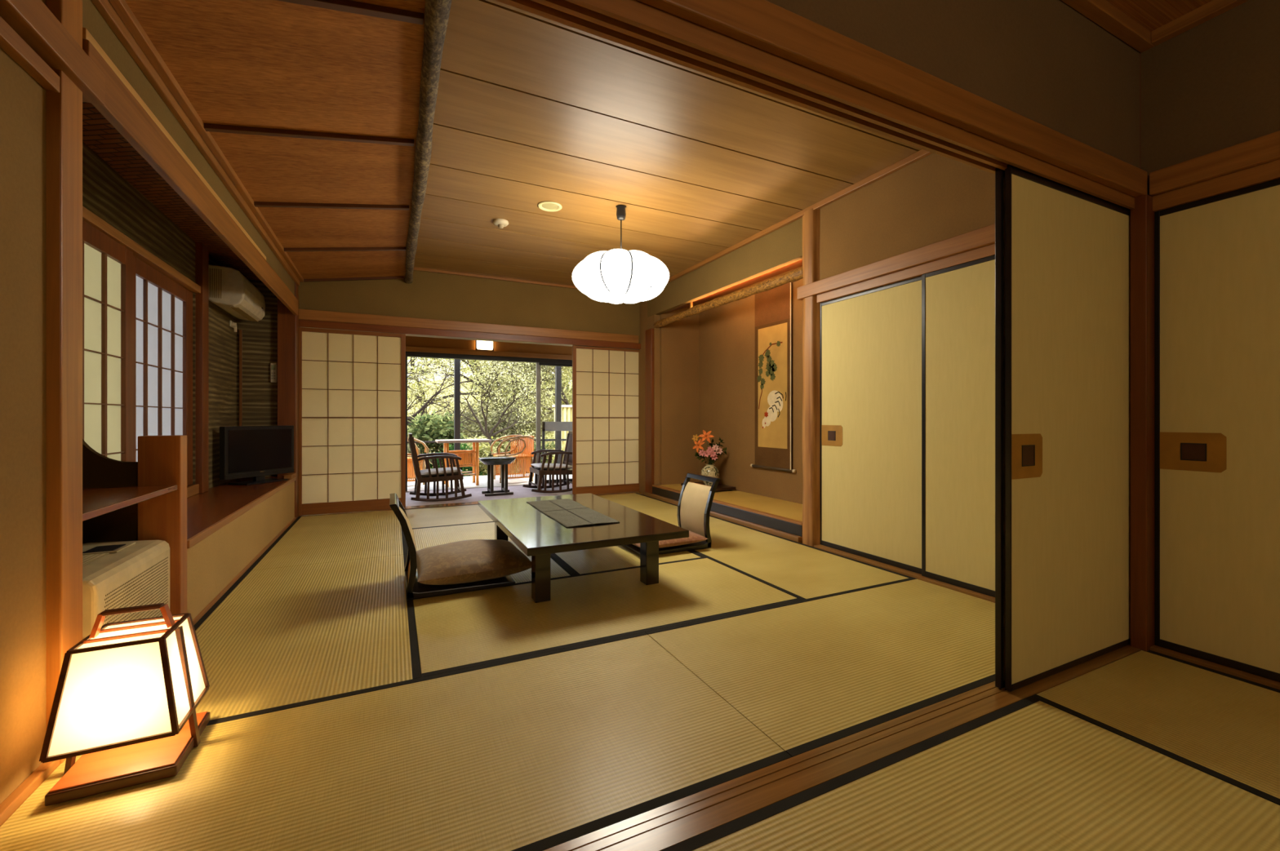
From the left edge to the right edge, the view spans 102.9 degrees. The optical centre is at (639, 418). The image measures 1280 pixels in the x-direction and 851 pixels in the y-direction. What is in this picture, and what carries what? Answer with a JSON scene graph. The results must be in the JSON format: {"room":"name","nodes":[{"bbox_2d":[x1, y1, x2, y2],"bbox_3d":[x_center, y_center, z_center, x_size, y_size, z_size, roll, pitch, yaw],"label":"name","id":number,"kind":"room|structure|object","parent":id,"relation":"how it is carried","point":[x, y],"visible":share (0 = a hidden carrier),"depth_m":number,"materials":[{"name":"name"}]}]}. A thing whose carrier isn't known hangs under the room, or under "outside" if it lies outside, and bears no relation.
{"room":"traditional dwelling","nodes":[
{"label":"traditional dwelling","id":0,"kind":"room"},
{"bbox_2d":[0,0,294,804],"bbox_3d":[-1.494,-0.340,1.054,0.128,2.680,8.400,0,0,-26],"label":"wall","id":1,"kind":"structure","parent":0,"point":[23,100],"depth_m":1.31,"materials":[{"name":"paint"}]},
{"bbox_2d":[0,16,59,92],"bbox_3d":[-0.621,-0.904,-0.616,0.030,0.044,4.432,0,0,-26],"label":"rail","id":2,"kind":"object","parent":1,"relation":"attached to","point":[11,42],"visible":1,"depth_m":1.27,"materials":[{"name":"brown wood"}]},
{"bbox_2d":[0,760,59,826],"bbox_3d":[-0.624,0.954,-0.613,0.026,0.072,4.440,0,0,-26],"label":"baseboard","id":3,"kind":"structure","parent":1,"relation":"attached to","point":[44,771],"depth_m":1.27,"materials":[{"name":"brown wood"}]},
{"bbox_2d":[0,0,105,106],"bbox_3d":[-0.647,-0.995,-0.532,0.056,0.094,4.605,0,0,-26],"label":"beam","id":4,"kind":"structure","parent":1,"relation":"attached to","point":[33,20],"depth_m":1.33,"materials":[{"name":"brown wood"}]},
{"bbox_2d":[82,38,297,315],"bbox_3d":[-2.421,-1.035,3.130,0.032,0.146,3.655,0,0,-26],"label":"beam","id":5,"kind":"structure","parent":1,"relation":"attached to","point":[122,109],"depth_m":2.07,"materials":[{"name":"brown wood"}]},
{"bbox_2d":[82,26,266,260],"bbox_3d":[-2.141,-1.124,2.544,0.026,0.032,2.355,0,0,-26],"label":"slat","id":6,"kind":"structure","parent":5,"relation":"on","point":[86,34],"depth_m":1.92,"materials":[{"name":"wood"}]},
{"bbox_2d":[90,0,303,285],"bbox_3d":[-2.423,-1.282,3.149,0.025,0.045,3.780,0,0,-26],"label":"trim","id":7,"kind":"structure","parent":1,"relation":"attached to","point":[108,12],"depth_m":2.08,"materials":[{"name":"brown wood"}]},
{"bbox_2d":[186,472,295,548],"bbox_3d":[-2.808,0.539,3.421,0.464,0.069,2.835,0,0,-26],"label":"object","id":8,"kind":"structure","parent":1,"relation":"on","point":[208,512],"depth_m":3.22,"materials":[{"name":"brown wood"}]},
{"bbox_2d":[219,425,293,485],"bbox_3d":[-3.198,0.302,4.282,0.200,0.474,0.608,0,0,13],"label":"television","id":9,"kind":"object","parent":8,"relation":"on","point":[256,452],"visible":1,"depth_m":4.22,"materials":[{"name":"plastic"}]},
{"bbox_2d":[192,517,295,626],"bbox_3d":[-2.596,0.930,3.490,0.010,0.020,2.775,0,0,-26],"label":"baseboard","id":10,"kind":"structure","parent":1,"relation":"attached to","point":[232,583],"depth_m":2.90,"materials":[{"name":"brown wood"}]},
{"bbox_2d":[298,327,405,515],"bbox_3d":[-2.852,0.031,5.096,0.929,1.806,0.028,0,0,-26],"label":"door","id":11,"kind":"structure","parent":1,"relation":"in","point":[352,384],"depth_m":5.08,"materials":[{"name":"white paper"}]},
{"bbox_2d":[82,141,235,488],"bbox_3d":[-2.878,-0.155,2.918,0.100,2.310,3.840,0,0,-26],"label":"wall","id":12,"kind":"structure","parent":0,"point":[106,193],"depth_m":3.32,"materials":[{"name":"wood"}]},
{"bbox_2d":[82,205,208,497],"bbox_3d":[-2.825,-0.361,2.910,0.090,1.798,1.900,0,0,-26],"label":"window","id":13,"kind":"structure","parent":12,"relation":"in","point":[137,308],"depth_m":2.90,"materials":[{"name":"paper"}]},
{"bbox_2d":[208,264,265,321],"bbox_3d":[-3.313,-1.007,4.211,0.240,0.304,0.732,0,0,-26],"label":"air conditioner","id":14,"kind":"object","parent":12,"relation":"attached to","point":[228,289],"visible":0.87,"depth_m":3.92,"materials":[{"name":"white plastic"}]},
{"bbox_2d":[82,102,260,280],"bbox_3d":[-2.681,-1.285,2.980,0.510,0.050,3.900,0,0,-26],"label":"ceiling","id":15,"kind":"structure","parent":0,"point":[99,135],"depth_m":2.73,"materials":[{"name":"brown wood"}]},
{"bbox_2d":[235,279,277,477],"bbox_3d":[-3.508,-0.385,4.701,0.320,1.850,0.080,0,0,-26],"label":"wall","id":16,"kind":"structure","parent":0,"point":[260,338],"depth_m":4.67,"materials":[{"name":"wood"}]},
{"bbox_2d":[239,329,242,426],"bbox_3d":[-3.600,-0.130,4.603,0.020,1.340,0.015,0,0,-26],"label":"duct","id":17,"kind":"object","parent":16,"relation":"attached to","point":[240,331],"visible":0.56,"depth_m":4.60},
{"bbox_2d":[124,0,425,279],"bbox_3d":[-1.815,-1.408,2.971,0.980,0.181,4.770,0,0,-26],"label":"ceiling","id":18,"kind":"structure","parent":0,"point":[263,64],"depth_m":2.25,"materials":[{"name":"wood"}]},
{"bbox_2d":[204,123,413,146],"bbox_3d":[-1.593,-1.380,2.490,0.900,0.160,0.032,0,0,-26],"label":"batten","id":19,"kind":"object","parent":18,"relation":"attached to","point":[208,127],"visible":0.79,"depth_m":2.47,"materials":[{"name":"brown wood"}]},
{"bbox_2d":[253,201,408,210],"bbox_3d":[-1.994,-1.380,3.318,0.900,0.160,0.032,0,0,-26],"label":"batten","id":20,"kind":"object","parent":18,"relation":"attached to","point":[260,204],"visible":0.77,"depth_m":3.30,"materials":[{"name":"brown wood"}]},
{"bbox_2d":[284,247,405,252],"bbox_3d":[-2.406,-1.380,4.168,0.900,0.160,0.032,0,0,-26],"label":"batten","id":21,"kind":"object","parent":18,"relation":"attached to","point":[317,249],"visible":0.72,"depth_m":4.16,"materials":[{"name":"brown wood"}]},
{"bbox_2d":[276,0,423,24],"bbox_3d":[-1.191,-1.380,1.657,0.900,0.160,0.032,0,0,-26],"label":"batten","id":22,"kind":"object","parent":18,"relation":"attached to","point":[347,6],"visible":1,"depth_m":1.77,"materials":[{"name":"brown wood"}]},
{"bbox_2d":[299,275,404,282],"bbox_3d":[-2.837,-1.380,5.059,0.900,0.160,0.032,0,0,-26],"label":"batten","id":23,"kind":"object","parent":18,"relation":"attached to","point":[402,277],"visible":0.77,"depth_m":5.04,"materials":[{"name":"brown wood"}]},
{"bbox_2d":[298,270,639,343],"bbox_3d":[-1.694,-1.320,5.738,3.850,0.720,0.115,0,0,-26],"label":"wall","id":24,"kind":"structure","parent":0,"point":[430,295],"depth_m":5.61,"materials":[{"name":"paint"}]},
{"bbox_2d":[298,309,638,343],"bbox_3d":[-1.646,-0.995,5.672,3.602,0.100,0.045,0,0,-26],"label":"rail","id":25,"kind":"object","parent":24,"relation":"attached to","point":[304,314],"visible":1,"depth_m":5.49,"materials":[{"name":"brown wood"}]},
{"bbox_2d":[298,320,640,350],"bbox_3d":[-1.642,-0.910,5.744,3.672,0.071,0.148,0,0,-26],"label":"lintel","id":26,"kind":"object","parent":24,"relation":"attached to","point":[409,331],"visible":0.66,"depth_m":5.56,"materials":[{"name":"wood"}]},
{"bbox_2d":[413,266,577,288],"bbox_3d":[-1.198,-1.561,5.880,2.605,0.028,0.030,0,0,-26],"label":"trim","id":27,"kind":"structure","parent":24,"relation":"attached to","point":[416,268],"depth_m":5.65,"materials":[{"name":"brown wood"}]},
{"bbox_2d":[405,336,572,355],"bbox_3d":[-1.804,-1.240,7.170,5.400,0.640,0.080,0,0,-26],"label":"wall","id":28,"kind":"structure","parent":0,"point":[413,341],"depth_m":7.04,"materials":[{"name":"paint"}]},
{"bbox_2d":[405,346,572,359],"bbox_3d":[-1.789,-0.888,7.141,5.400,0.067,0.085,0,0,-26],"label":"rail","id":29,"kind":"object","parent":28,"relation":"attached to","point":[408,348],"visible":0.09,"depth_m":6.95,"materials":[{"name":"brown wood"}]},
{"bbox_2d":[407,473,572,490],"bbox_3d":[-1.906,1.004,7.957,7.500,0.112,1.455,0,0,-26],"label":"deck","id":30,"kind":"object","parent":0,"point":[468,481],"visible":0.07,"depth_m":7.51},
{"bbox_2d":[407,437,428,484],"bbox_3d":[-3.384,0.605,7.416,0.556,0.685,0.552,0,0,-26],"label":"armchair","id":31,"kind":"object","parent":30,"relation":"on","point":[410,476],"visible":0.27,"depth_m":7.23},
{"bbox_2d":[435,439,491,487],"bbox_3d":[-2.529,0.627,7.303,0.720,0.639,0.450,0,0,-26],"label":"table","id":32,"kind":"object","parent":30,"relation":"on","point":[464,455],"visible":0.79,"depth_m":7.20,"materials":[{"name":"wood"}]},
{"bbox_2d":[490,435,534,483],"bbox_3d":[-1.951,0.605,7.788,0.556,0.685,0.552,0,0,-26],"label":"armchair","id":33,"kind":"object","parent":30,"relation":"on","point":[526,457],"visible":0.82,"depth_m":7.62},
{"bbox_2d":[542,422,572,460],"bbox_3d":[-0.857,0.550,9.273,1.865,0.980,0.040,0,0,-26],"label":"railing","id":34,"kind":"object","parent":30,"relation":"on","point":[546,426],"visible":0.43,"depth_m":8.94,"materials":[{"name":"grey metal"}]},
{"bbox_2d":[0,483,995,850],"bbox_3d":[-0.510,1.000,4.325,5.550,0.120,6.049,0,0,-26],"label":"floor","id":35,"kind":"structure","parent":0,"point":[348,713],"depth_m":1.80,"materials":[{"name":"beige wicker"}]},
{"bbox_2d":[46,0,82,764],"bbox_3d":[-1.660,-0.342,1.408,0.138,2.676,0.108,0,0,-26],"label":"post","id":36,"kind":"object","parent":35,"relation":"on","point":[64,107],"visible":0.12,"depth_m":1.40,"materials":[{"name":"brown wood"}]},
{"bbox_2d":[39,603,209,806],"bbox_3d":[-1.391,0.730,1.405,0.276,0.419,0.276,0,0,-26],"label":"lantern","id":37,"kind":"object","parent":35,"relation":"on","point":[127,696],"visible":1,"depth_m":1.33,"materials":[{"name":"paper"}]},
{"bbox_2d":[82,540,169,639],"bbox_3d":[-1.968,0.715,1.808,0.293,0.450,0.600,0,0,-26],"label":"heater","id":38,"kind":"object","parent":35,"relation":"on","point":[122,574],"visible":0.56,"depth_m":1.84,"materials":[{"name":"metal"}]},
{"bbox_2d":[82,435,186,615],"bbox_3d":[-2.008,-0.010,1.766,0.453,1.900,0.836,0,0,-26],"label":"shelf unit","id":39,"kind":"object","parent":35,"relation":"on","point":[145,499],"visible":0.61,"depth_m":2.12,"materials":[{"name":"brown wood"}]},
{"bbox_2d":[277,282,298,519],"bbox_3d":[-3.293,-0.167,4.777,0.143,2.326,0.150,0,0,-26],"label":"post","id":40,"kind":"object","parent":35,"relation":"on","point":[287,322],"visible":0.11,"depth_m":4.72,"materials":[{"name":"brown wood"}]},
{"bbox_2d":[407,433,471,502],"bbox_3d":[-2.361,0.558,6.001,0.668,0.767,0.508,0,0,-26],"label":"rocking chair","id":41,"kind":"object","parent":35,"relation":"on","point":[420,479],"visible":0.95,"depth_m":5.81,"materials":[{"name":"brown wood"}]},
{"bbox_2d":[389,493,515,599],"bbox_3d":[-1.077,0.688,2.917,0.637,0.500,0.430,0,0,-26],"label":"chair","id":42,"kind":"object","parent":35,"relation":"on","point":[415,589],"visible":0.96,"depth_m":2.72,"materials":[{"name":"black paint"}]},
{"bbox_2d":[416,539,531,585],"bbox_3d":[-0.988,0.819,2.971,0.632,0.168,0.594,0,0,-26],"label":"floor cushion","id":43,"kind":"object","parent":42,"relation":"on","point":[464,562],"visible":0.96,"depth_m":2.79,"materials":[{"name":"fabric"}]},
{"bbox_2d":[405,482,563,492],"bbox_3d":[-1.786,0.967,7.134,5.400,0.066,0.120,0,0,-26],"label":"track","id":44,"kind":"object","parent":35,"relation":"attached to","point":[558,482],"visible":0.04,"depth_m":6.91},
{"bbox_2d":[536,362,572,484],"bbox_3d":[-0.934,0.070,7.540,1.212,1.729,0.028,0,0,-26],"label":"door","id":45,"kind":"structure","parent":44,"relation":"on","point":[538,364],"depth_m":7.28,"materials":[{"name":"metal"}]},
{"bbox_2d":[478,456,515,496],"bbox_3d":[-1.765,0.713,6.322,0.450,0.453,0.450,0,0,-26],"label":"side table","id":46,"kind":"object","parent":35,"relation":"on","point":[504,461],"visible":1,"depth_m":6.24,"materials":[{"name":"wood"}]},
{"bbox_2d":[522,431,572,493],"bbox_3d":[-1.143,0.558,6.668,0.668,0.767,0.508,0,0,-26],"label":"rocking chair","id":47,"kind":"object","parent":35,"relation":"on","point":[567,457],"visible":0.84,"depth_m":6.51,"materials":[{"name":"brown wood"}]},
{"bbox_2d":[478,493,688,603],"bbox_3d":[-0.464,0.774,3.268,0.882,0.330,1.537,0,0,-26],"label":"table","id":48,"kind":"object","parent":35,"relation":"on","point":[538,535],"visible":0.89,"depth_m":2.84,"materials":[{"name":"paint"}]},
{"bbox_2d":[526,498,619,528],"bbox_3d":[-0.470,0.607,3.333,0.328,0.014,0.956,0,0,-26],"label":"table runner","id":49,"kind":"object","parent":48,"relation":"on","point":[572,513],"visible":1,"depth_m":3.24,"materials":[{"name":"fabric"}]},
{"bbox_2d":[644,328,653,493],"bbox_3d":[0.150,-0.042,6.222,0.110,2.076,0.170,0,0,-26],"label":"post","id":50,"kind":"object","parent":35,"relation":"on","point":[649,334],"visible":0.53,"depth_m":6.17,"materials":[{"name":"brown wood"}]},
{"bbox_2d":[623,473,720,555],"bbox_3d":[0.212,0.688,3.775,0.637,0.500,0.420,0,0,-26],"label":"chair","id":51,"kind":"object","parent":35,"relation":"on","point":[695,500],"visible":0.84,"depth_m":3.78,"materials":[{"name":"fabric"}]},
{"bbox_2d":[633,530,708,548],"bbox_3d":[0.131,0.856,3.735,0.555,0.095,0.536,0,0,-26],"label":"floor cushion","id":52,"kind":"object","parent":51,"relation":"on","point":[693,538],"visible":0.23,"depth_m":3.55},
{"bbox_2d":[644,492,802,543],"bbox_3d":[0.658,0.951,5.073,0.075,0.091,2.640,0,0,-26],"label":"rail","id":53,"kind":"object","parent":35,"relation":"on","point":[762,528],"visible":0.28,"depth_m":4.44,"materials":[{"name":"brown wood"}]},
{"bbox_2d":[802,208,820,546],"bbox_3d":[1.323,-0.280,3.842,0.170,2.540,0.176,0,0,-26],"label":"post","id":54,"kind":"object","parent":35,"relation":"on","point":[811,218],"visible":0.56,"depth_m":3.77,"materials":[{"name":"brown wood"}]},
{"bbox_2d":[542,644,1141,850],"bbox_3d":[0.430,0.970,1.358,3.642,0.060,0.110,0,0,-26],"label":"threshold","id":55,"kind":"object","parent":35,"relation":"attached to","point":[660,828],"visible":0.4,"depth_m":1.36,"materials":[{"name":"brown wood"}]},
{"bbox_2d":[995,168,1004,688],"bbox_3d":[1.649,0.032,1.968,0.906,1.808,0.020,0,0,-26],"label":"door","id":56,"kind":"structure","parent":55,"relation":"on","point":[999,173],"depth_m":1.77,"materials":[{"name":"wood"}]},
{"bbox_2d":[1004,164,1130,692],"bbox_3d":[1.665,0.032,1.948,0.895,1.808,0.020,0,0,-26],"label":"door","id":57,"kind":"structure","parent":55,"relation":"on","point":[1068,249],"depth_m":1.89,"materials":[{"name":"paper"}]},
{"bbox_2d":[638,300,659,495],"bbox_3d":[0.377,-0.330,6.482,0.674,2.660,0.460,0,0,-26],"label":"wall","id":58,"kind":"structure","parent":0,"point":[646,323],"depth_m":6.37,"materials":[{"name":"paint"}]},
{"bbox_2d":[298,491,641,516],"bbox_3d":[-1.648,0.966,5.736,3.670,0.060,0.158,0,0,-26],"label":"sill","id":59,"kind":"structure","parent":58,"relation":"attached to","point":[637,492],"depth_m":5.47,"materials":[{"name":"brown wood"}]},
{"bbox_2d":[572,346,639,494],"bbox_3d":[-0.397,0.031,6.334,0.920,1.806,0.028,0,0,-26],"label":"door","id":60,"kind":"structure","parent":58,"relation":"in","point":[605,380],"depth_m":6.32,"materials":[{"name":"white paper"}]},
{"bbox_2d":[413,0,921,285],"bbox_3d":[-0.141,-1.548,3.792,2.850,0.155,4.950,0,0,-26],"label":"ceiling","id":61,"kind":"structure","parent":0,"point":[531,109],"depth_m":3.02,"materials":[{"name":"wood"}]},
{"bbox_2d":[404,0,452,284],"bbox_3d":[-1.375,-1.446,3.173,0.089,0.087,4.751,0,0,-26],"label":"log","id":62,"kind":"object","parent":61,"relation":"attached to","point":[437,12],"visible":1,"depth_m":2.33,"materials":[{"name":"brown wood"}]},
{"bbox_2d":[572,204,669,303],"bbox_3d":[-0.146,-1.227,3.802,0.711,0.695,0.718,0,0,34],"label":"pendant lamp","id":63,"kind":"object","parent":61,"relation":"hanging from","point":[615,276],"visible":1,"depth_m":3.55,"materials":[{"name":"paper"}]},
{"bbox_2d":[659,304,698,484],"bbox_3d":[0.486,-0.330,6.262,0.530,2.660,0.050,0,0,-26],"label":"wall","id":64,"kind":"structure","parent":0,"point":[679,340],"depth_m":6.22,"materials":[{"name":"paint"}]},
{"bbox_2d":[658,484,802,521],"bbox_3d":[1.034,0.840,5.066,0.585,0.080,2.580,0,0,-26],"label":"floor","id":65,"kind":"structure","parent":0,"point":[788,509],"depth_m":4.81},
{"bbox_2d":[652,486,802,537],"bbox_3d":[0.707,0.861,5.019,0.045,0.087,2.500,0,0,-26],"label":"board","id":66,"kind":"object","parent":65,"relation":"attached to","point":[782,526],"visible":0.59,"depth_m":4.45,"materials":[{"name":"black paint"}]},
{"bbox_2d":[652,484,802,525],"bbox_3d":[0.709,0.808,5.020,0.050,0.018,2.500,0,0,-26],"label":"strip","id":67,"kind":"object","parent":66,"relation":"on","point":[782,518],"visible":0.69,"depth_m":4.47,"materials":[{"name":"brown wood"}]},
{"bbox_2d":[666,259,802,312],"bbox_3d":[1.052,-1.345,5.075,0.545,0.190,2.580,0,0,-26],"label":"ceiling","id":68,"kind":"structure","parent":0,"point":[798,264],"depth_m":5.06,"materials":[{"name":"wood"}]},
{"bbox_2d":[698,266,803,504],"bbox_3d":[1.333,-0.330,5.200,0.070,2.660,2.800,0,0,-26],"label":"wall","id":69,"kind":"structure","parent":0,"point":[726,332],"depth_m":5.63,"materials":[{"name":"paint"}]},
{"bbox_2d":[750,282,796,473],"bbox_3d":[1.319,-0.392,5.102,0.034,1.817,0.649,0,0,-26],"label":"scroll","id":70,"kind":"object","parent":69,"relation":"hanging from","point":[773,307],"visible":0.98,"depth_m":5.08,"materials":[{"name":"fabric"}]},
{"bbox_2d":[756,322,786,448],"bbox_3d":[1.315,-0.314,5.112,0.003,1.217,0.458,0,0,-26],"label":"painting","id":71,"kind":"object","parent":70,"relation":"attached to","point":[771,339],"depth_m":5.10,"materials":[{"name":"paper"}]},
{"bbox_2d":[766,0,1139,168],"bbox_3d":[0.429,-1.265,1.360,3.642,0.690,0.071,0,0,-26],"label":"wall","id":72,"kind":"structure","parent":0,"point":[1045,62],"depth_m":1.74,"materials":[{"name":"paint"}]},
{"bbox_2d":[495,0,1134,209],"bbox_3d":[0.425,-0.890,1.358,3.632,0.060,0.075,0,0,-26],"label":"lintel","id":73,"kind":"object","parent":72,"relation":"attached to","point":[636,24],"visible":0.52,"depth_m":1.31,"materials":[{"name":"brown wood"}]},
{"bbox_2d":[636,0,1147,197],"bbox_3d":[0.437,-0.955,1.306,3.608,0.100,0.030,0,0,-26],"label":"beam","id":74,"kind":"structure","parent":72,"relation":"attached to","point":[765,25],"depth_m":1.42,"materials":[{"name":"brown wood"}]},
{"bbox_2d":[1061,0,1155,53],"bbox_3d":[0.451,-1.536,1.304,3.632,0.048,0.045,0,0,-26],"label":"trim","id":75,"kind":"structure","parent":72,"relation":"attached to","point":[1103,13],"depth_m":1.96,"materials":[{"name":"brown wood"}]},
{"bbox_2d":[647,0,1279,317],"bbox_3d":[1.926,-0.330,2.609,0.160,2.660,8.220,0,0,-26],"label":"wall","id":76,"kind":"structure","parent":0,"point":[1214,86],"depth_m":2.67,"materials":[{"name":"paint"}]},
{"bbox_2d":[653,267,803,328],"bbox_3d":[0.734,-1.128,5.029,0.095,0.097,2.506,0,0,-26],"label":"beam","id":77,"kind":"structure","parent":76,"relation":"attached to","point":[795,275],"depth_m":4.66,"materials":[{"name":"wood"}]},
{"bbox_2d":[666,149,933,283],"bbox_3d":[1.015,-1.555,4.330,0.030,0.040,4.750,0,0,-26],"label":"trim","id":78,"kind":"structure","parent":76,"relation":"attached to","point":[922,153],"depth_m":3.69,"materials":[{"name":"brown wood"}]},
{"bbox_2d":[819,275,921,574],"bbox_3d":[1.515,0.041,3.374,0.022,1.772,0.845,0,0,-26],"label":"door","id":79,"kind":"structure","parent":76,"relation":"in","point":[870,353],"depth_m":3.32,"materials":[{"name":"paper"}]},
{"bbox_2d":[796,223,995,300],"bbox_3d":[1.631,-0.949,3.042,0.057,0.094,1.895,0,0,-26],"label":"rail","id":80,"kind":"object","parent":76,"relation":"attached to","point":[984,236],"visible":0.55,"depth_m":3.06,"materials":[{"name":"brown wood"}]},
{"bbox_2d":[813,544,995,603],"bbox_3d":[1.688,0.962,2.978,0.107,0.068,1.710,0,0,-26],"label":"sill","id":81,"kind":"structure","parent":76,"relation":"attached to","point":[918,576],"depth_m":3.07,"materials":[{"name":"brown wood"}]},
{"bbox_2d":[817,243,995,303],"bbox_3d":[1.717,-0.874,2.986,0.108,0.057,1.720,0,0,-26],"label":"lintel","id":82,"kind":"object","parent":76,"relation":"attached to","point":[988,251],"visible":0.43,"depth_m":3.07,"materials":[{"name":"brown wood"}]},
{"bbox_2d":[921,254,995,597],"bbox_3d":[1.861,0.041,2.607,0.022,1.772,0.892,0,0,-26],"label":"door","id":83,"kind":"structure","parent":76,"relation":"in","point":[958,301],"depth_m":2.81,"materials":[{"name":"paper"}]},
{"bbox_2d":[1151,0,1248,45],"bbox_3d":[2.830,-1.536,0.511,0.040,0.048,3.455,0,0,-26],"label":"trim","id":84,"kind":"structure","parent":76,"relation":"attached to","point":[1213,8],"depth_m":1.96,"materials":[{"name":"brown wood"}]},
{"bbox_2d":[1149,130,1279,195],"bbox_3d":[2.832,-0.951,0.518,0.030,0.092,3.465,0,0,-26],"label":"beam","id":85,"kind":"structure","parent":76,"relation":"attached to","point":[1265,148],"depth_m":1.90,"materials":[{"name":"brown wood"}]},
{"bbox_2d":[1150,645,1279,689],"bbox_3d":[2.756,0.962,0.759,0.097,0.068,2.965,0,0,-26],"label":"sill","id":86,"kind":"structure","parent":76,"relation":"attached to","point":[1276,685],"depth_m":1.91,"materials":[{"name":"brown wood"}]},
{"bbox_2d":[1152,159,1279,212],"bbox_3d":[2.880,-0.874,0.541,0.085,0.062,3.465,0,0,-26],"label":"lintel","id":87,"kind":"object","parent":76,"relation":"attached to","point":[1268,171],"visible":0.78,"depth_m":1.91,"materials":[{"name":"brown wood"}]},
{"bbox_2d":[1154,177,1279,682],"bbox_3d":[2.325,0.042,1.648,0.022,1.770,0.982,0,0,-26],"label":"door","id":88,"kind":"structure","parent":76,"relation":"in","point":[1217,258],"depth_m":1.92,"materials":[{"name":"paper"}]},
{"bbox_2d":[661,649,1279,850],"bbox_3d":[1.276,1.000,-0.283,3.850,0.120,3.579,0,0,-26],"label":"floor","id":89,"kind":"structure","parent":0,"point":[1142,750],"depth_m":1.32,"materials":[{"name":"beige wicker"}]},
{"bbox_2d":[1130,52,1155,651],"bbox_3d":[2.074,-0.267,2.149,0.135,2.526,0.138,0,0,-26],"label":"post","id":90,"kind":"object","parent":89,"relation":"on","point":[1142,217],"visible":0.24,"depth_m":2.07,"materials":[{"name":"brown wood"}]},
{"bbox_2d":[1106,0,1212,31],"bbox_3d":[1.249,-1.585,-0.284,3.900,0.050,3.600,0,0,-26],"label":"ceiling","id":91,"kind":"structure","parent":0,"point":[1152,15],"depth_m":1.95,"materials":[{"name":"wood"}]},
{"bbox_3d":[-4.011,-0.280,5.419,0.100,2.560,1.350,0,0,-26],"label":"wall","id":92,"kind":"structure","parent":0,"visible":0},
{"bbox_2d":[405,351,572,364],"bbox_3d":[-1.794,-0.825,7.150,5.400,0.060,0.085,0,0,-26],"label":"track","id":93,"kind":"object","parent":92,"relation":"attached to","point":[411,354],"visible":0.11,"depth_m":6.95,"materials":[{"name":"brown wood"}]},
{"label":"outside","id":94,"kind":"structure","parent":0,"visible":0},
{"bbox_2d":[407,368,572,479],"bbox_3d":[-5.316,-4.460,45.420,90.000,12.171,72.000,0,0,-26],"label":"garden","id":95,"kind":"object","parent":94,"point":[464,380],"depth_m":44.37,"materials":[{"name":"plant"}]},
{"bbox_2d":[407,410,468,466],"bbox_3d":[-3.840,0.708,9.456,1.470,1.729,1.257,0,0,-26],"label":"shrub","id":96,"kind":"object","parent":95,"relation":"on","point":[431,428],"visible":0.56,"depth_m":9.27,"materials":[{"name":"green plant"}]},
{"bbox_2d":[407,357,503,453],"bbox_3d":[-4.488,-0.465,10.609,3.086,4.490,3.983,0,0,23],"label":"tree","id":97,"kind":"object","parent":95,"relation":"on","point":[424,407],"visible":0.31,"depth_m":10.54,"materials":[{"name":"green plant"}]},
{"bbox_2d":[453,359,460,469],"bbox_3d":[-2.986,0.230,8.337,0.088,2.620,0.090,0,0,-26],"label":"post","id":98,"kind":"object","parent":95,"relation":"on","point":[456,362],"visible":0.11,"depth_m":8.30,"materials":[{"name":"metal"}]},
{"bbox_2d":[407,357,548,439],"bbox_3d":[-7.676,-1.979,19.147,8.547,7.088,5.208,0,0,-33],"label":"tree","id":99,"kind":"object","parent":95,"relation":"on","point":[478,393],"visible":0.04,"depth_m":19.82,"materials":[{"name":"green plant"}]},
{"bbox_2d":[407,357,571,459],"bbox_3d":[-3.594,-0.353,13.783,4.050,3.992,5.202,0,0,36],"label":"tree","id":100,"kind":"object","parent":95,"relation":"on","point":[489,436],"visible":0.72,"depth_m":13.31,"materials":[{"name":"green plant"}]},
{"bbox_2d":[407,356,572,434],"bbox_3d":[-5.295,-1.980,18.796,6.886,6.849,9.600,0,0,40],"label":"tree","id":101,"kind":"object","parent":95,"relation":"on","point":[566,371],"visible":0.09,"depth_m":17.47,"materials":[{"name":"green plant"}]},
{"bbox_2d":[461,435,522,476],"bbox_3d":[-2.690,0.935,9.319,1.306,1.277,0.890,0,0,-26],"label":"shrub","id":102,"kind":"object","parent":95,"relation":"on","point":[485,449],"visible":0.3,"depth_m":9.30,"materials":[{"name":"green plant"}]},
{"bbox_2d":[448,399,554,454],"bbox_3d":[-4.316,0.443,16.180,3.472,2.136,2.200,0,0,-17],"label":"shrub","id":103,"kind":"object","parent":95,"relation":"on","point":[510,431],"visible":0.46,"depth_m":15.97,"materials":[{"name":"green plant"}]},
{"bbox_2d":[464,360,572,438],"bbox_3d":[-2.717,-0.990,18.003,7.291,5.070,5.453,0,0,-20],"label":"tree","id":104,"kind":"object","parent":95,"relation":"on","point":[532,366],"visible":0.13,"depth_m":16.87,"materials":[{"name":"green plant"}]},
{"bbox_2d":[518,384,572,442],"bbox_3d":[-3.756,-0.106,22.734,4.416,2.872,2.539,0,0,-33],"label":"shrub","id":105,"kind":"object","parent":95,"relation":"on","point":[570,398],"visible":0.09,"depth_m":22.22,"materials":[{"name":"green plant"}]},
{"bbox_2d":[555,366,561,463],"bbox_3d":[-1.454,0.230,9.078,0.090,2.620,0.090,0,0,-26],"label":"post","id":106,"kind":"object","parent":95,"relation":"on","point":[557,369],"visible":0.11,"depth_m":9.04,"materials":[{"name":"metal"}]},
{"bbox_2d":[551,404,572,458],"bbox_3d":[-1.188,0.630,10.868,1.370,1.820,0.120,0,0,-26],"label":"bamboo fence","id":107,"kind":"object","parent":95,"relation":"on","point":[566,410],"visible":0.14,"depth_m":10.65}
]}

